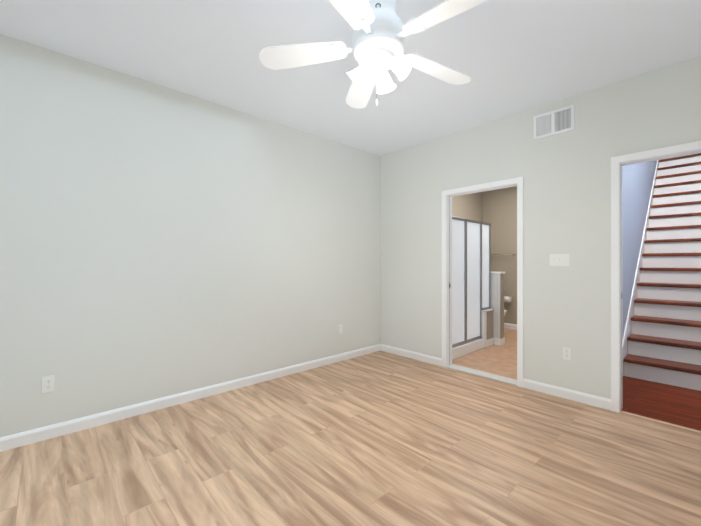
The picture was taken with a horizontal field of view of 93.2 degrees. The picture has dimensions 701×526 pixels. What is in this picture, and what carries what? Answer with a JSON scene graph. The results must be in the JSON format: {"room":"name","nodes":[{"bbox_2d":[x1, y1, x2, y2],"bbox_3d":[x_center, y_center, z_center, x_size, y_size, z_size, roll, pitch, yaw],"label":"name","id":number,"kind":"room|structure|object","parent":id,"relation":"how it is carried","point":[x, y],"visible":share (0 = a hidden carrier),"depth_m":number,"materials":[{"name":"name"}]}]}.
{"room":"empty bedroom","nodes":[
{"label":"empty bedroom","id":0,"kind":"room"},
{"bbox_2d":[0,34,380,436],"bbox_3d":[-1.303,-0.130,3.194,4.840,2.750,0.120,0,0,-43],"label":"wall","id":1,"kind":"structure","parent":0,"point":[157,241],"depth_m":2.80,"materials":[{"name":"paint"}]},
{"bbox_2d":[42,375,54,392],"bbox_3d":[-2.133,0.860,2.340,0.070,0.115,0.008,0,0,-43],"label":"electrical outlet","id":2,"kind":"object","parent":1,"relation":"attached to","point":[48,383],"visible":1,"depth_m":2.34,"materials":[{"name":"white plastic"}]},
{"bbox_2d":[0,344,380,451],"bbox_3d":[-1.258,1.200,3.144,4.600,0.090,0.014,0,0,-43],"label":"baseboard","id":3,"kind":"structure","parent":1,"relation":"attached to","point":[16,440],"depth_m":2.79,"materials":[{"name":"white wood"}]},
{"bbox_2d":[338,324,342,333],"bbox_3d":[-0.127,0.843,4.190,0.070,0.115,0.008,0,0,-43],"label":"electrical outlet","id":4,"kind":"object","parent":1,"relation":"attached to","point":[340,328],"visible":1,"depth_m":4.19,"materials":[{"name":"white plastic"}]},
{"bbox_2d":[0,328,700,525],"bbox_3d":[1.159,1.294,2.661,7.740,0.100,4.240,0,0,-43],"label":"floor","id":5,"kind":"structure","parent":0,"point":[380,438],"depth_m":2.10,"materials":[{"name":"brown wood"}]},
{"bbox_2d":[452,216,493,359],"bbox_3d":[1.410,0.308,4.897,1.300,1.875,0.847,0,0,-43],"label":"shower enclosure","id":6,"kind":"object","parent":5,"relation":"on","point":[472,321],"visible":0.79,"depth_m":4.67,"materials":[{"name":"white glass"}]},
{"bbox_2d":[490,272,504,344],"bbox_3d":[1.981,0.696,5.352,0.139,1.100,0.952,0,0,-43],"label":"wall","id":7,"kind":"structure","parent":5,"relation":"on","point":[497,292],"depth_m":5.02,"materials":[{"name":"paint"}]},
{"bbox_2d":[623,153,700,390],"bbox_3d":[5.519,-0.461,5.146,5.914,3.414,1.233,0,0,-43],"label":"staircase","id":8,"kind":"structure","parent":5,"relation":"on","point":[662,338],"depth_m":4.13,"materials":[{"name":"white wood"}]},
{"bbox_2d":[0,0,700,155],"bbox_3d":[0.093,-1.556,1.680,4.840,0.100,4.240,0,0,-43],"label":"ceiling","id":9,"kind":"structure","parent":0,"point":[510,57],"depth_m":2.36,"materials":[{"name":"white paint"}]},
{"bbox_2d":[259,0,487,108],"bbox_3d":[0.180,-1.142,1.662,1.202,0.726,1.173,0,0,-43],"label":"fan","id":10,"kind":"object","parent":9,"relation":"hanging from","point":[381,30],"visible":1,"depth_m":1.64,"materials":[{"name":"white plastic"}]},
{"bbox_2d":[452,192,482,221],"bbox_3d":[1.532,-0.129,5.739,2.780,2.750,0.220,0,0,-43],"label":"wall","id":11,"kind":"structure","parent":0,"point":[468,206],"depth_m":6.24,"materials":[{"name":"beige paint"}]},
{"bbox_2d":[483,186,516,323],"bbox_3d":[3.374,-0.129,5.881,0.120,2.750,2.510,0,0,-43],"label":"wall","id":12,"kind":"structure","parent":0,"point":[500,210],"depth_m":6.27,"materials":[{"name":"beige paint"}]},
{"bbox_2d":[504,296,512,301],"bbox_3d":[2.928,0.685,6.179,0.129,0.102,0.190,0,0,-43],"label":"paper holder","id":13,"kind":"object","parent":12,"relation":"attached to","point":[507,299],"visible":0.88,"depth_m":6.13,"materials":[{"name":"white paper"}]},
{"bbox_2d":[504,323,516,329],"bbox_3d":[3.399,1.196,5.754,0.014,0.100,2.290,0,0,-43],"label":"baseboard","id":14,"kind":"structure","parent":12,"relation":"attached to","point":[510,326],"depth_m":6.19,"materials":[{"name":"white"}]},
{"bbox_2d":[381,55,700,398],"bbox_3d":[1.869,-1.555,3.236,0.120,5.600,4.120,0,0,-43],"label":"wall","id":15,"kind":"structure","parent":0,"point":[566,176],"depth_m":3.13,"materials":[{"name":"paint"}]},
{"bbox_2d":[381,344,441,365],"bbox_3d":[0.761,1.200,4.337,0.014,0.090,0.996,0,0,-43],"label":"baseboard","id":16,"kind":"structure","parent":15,"relation":"attached to","point":[415,355],"depth_m":4.28,"materials":[{"name":"white wood"}]},
{"bbox_2d":[449,196,449,364],"bbox_3d":[1.187,0.226,3.974,0.008,2.038,0.001,0,0,-43],"label":"trim","id":17,"kind":"structure","parent":15,"relation":"attached to","point":[449,280],"depth_m":3.97,"materials":[{"name":"grey wood"}]},
{"bbox_2d":[447,364,516,385],"bbox_3d":[1.461,1.239,3.684,0.150,0.012,0.796,0,0,-43],"label":"sill","id":18,"kind":"structure","parent":15,"relation":"attached to","point":[487,375],"depth_m":3.64,"materials":[{"name":"wood"}]},
{"bbox_2d":[442,177,522,387],"bbox_3d":[1.452,0.197,3.675,0.140,2.097,0.914,0,0,-43],"label":"door frame","id":19,"kind":"structure","parent":15,"relation":"attached to","point":[501,184],"depth_m":3.78,"materials":[{"name":"white wood"}]},
{"bbox_2d":[534,104,573,139],"bbox_3d":[1.898,-1.307,3.105,0.013,0.224,0.335,0,0,-43],"label":"air vent","id":20,"kind":"object","parent":15,"relation":"in","point":[557,121],"visible":1,"depth_m":3.09,"materials":[{"name":"grey metal"}]},
{"bbox_2d":[549,254,569,265],"bbox_3d":[1.929,-0.021,3.067,0.018,0.115,0.168,0,0,-43],"label":"switch plate","id":21,"kind":"object","parent":15,"relation":"attached to","point":[559,259],"visible":1,"depth_m":3.07,"materials":[{"name":"white plastic"}]},
{"bbox_2d":[523,378,610,410],"bbox_3d":[1.954,1.200,3.043,0.014,0.090,0.697,0,0,-43],"label":"baseboard","id":22,"kind":"structure","parent":15,"relation":"attached to","point":[584,398],"depth_m":3.01,"materials":[{"name":"white wood"}]},
{"bbox_2d":[563,347,571,360],"bbox_3d":[1.975,0.833,3.024,0.008,0.115,0.070,0,0,-43],"label":"electrical outlet","id":23,"kind":"object","parent":15,"relation":"attached to","point":[567,353],"visible":1,"depth_m":3.02,"materials":[{"name":"white plastic"}]},
{"bbox_2d":[621,284,621,409],"bbox_3d":[2.279,0.212,2.790,0.008,2.065,0.001,0,0,-43],"label":"trim","id":24,"kind":"structure","parent":15,"relation":"attached to","point":[621,350],"depth_m":2.79,"materials":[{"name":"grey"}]},
{"bbox_2d":[611,141,700,412],"bbox_3d":[2.624,0.182,2.404,0.140,2.124,1.150,0,0,-43],"label":"door frame","id":25,"kind":"structure","parent":15,"relation":"attached to","point":[619,162],"depth_m":2.75,"materials":[{"name":"white wood"}]},
{"bbox_2d":[620,411,700,433],"bbox_3d":[2.592,1.240,2.375,0.042,0.008,1.032,0,0,-43],"label":"sill","id":26,"kind":"structure","parent":15,"relation":"attached to","point":[665,423],"depth_m":2.56,"materials":[{"name":"beige wood"}]},
{"bbox_2d":[622,160,656,335],"bbox_3d":[4.707,-1.554,5.321,6.880,5.600,0.120,0,0,-43],"label":"wall","id":27,"kind":"structure","parent":0,"point":[638,178],"depth_m":4.22,"materials":[{"name":"blue paint"}]}
]}

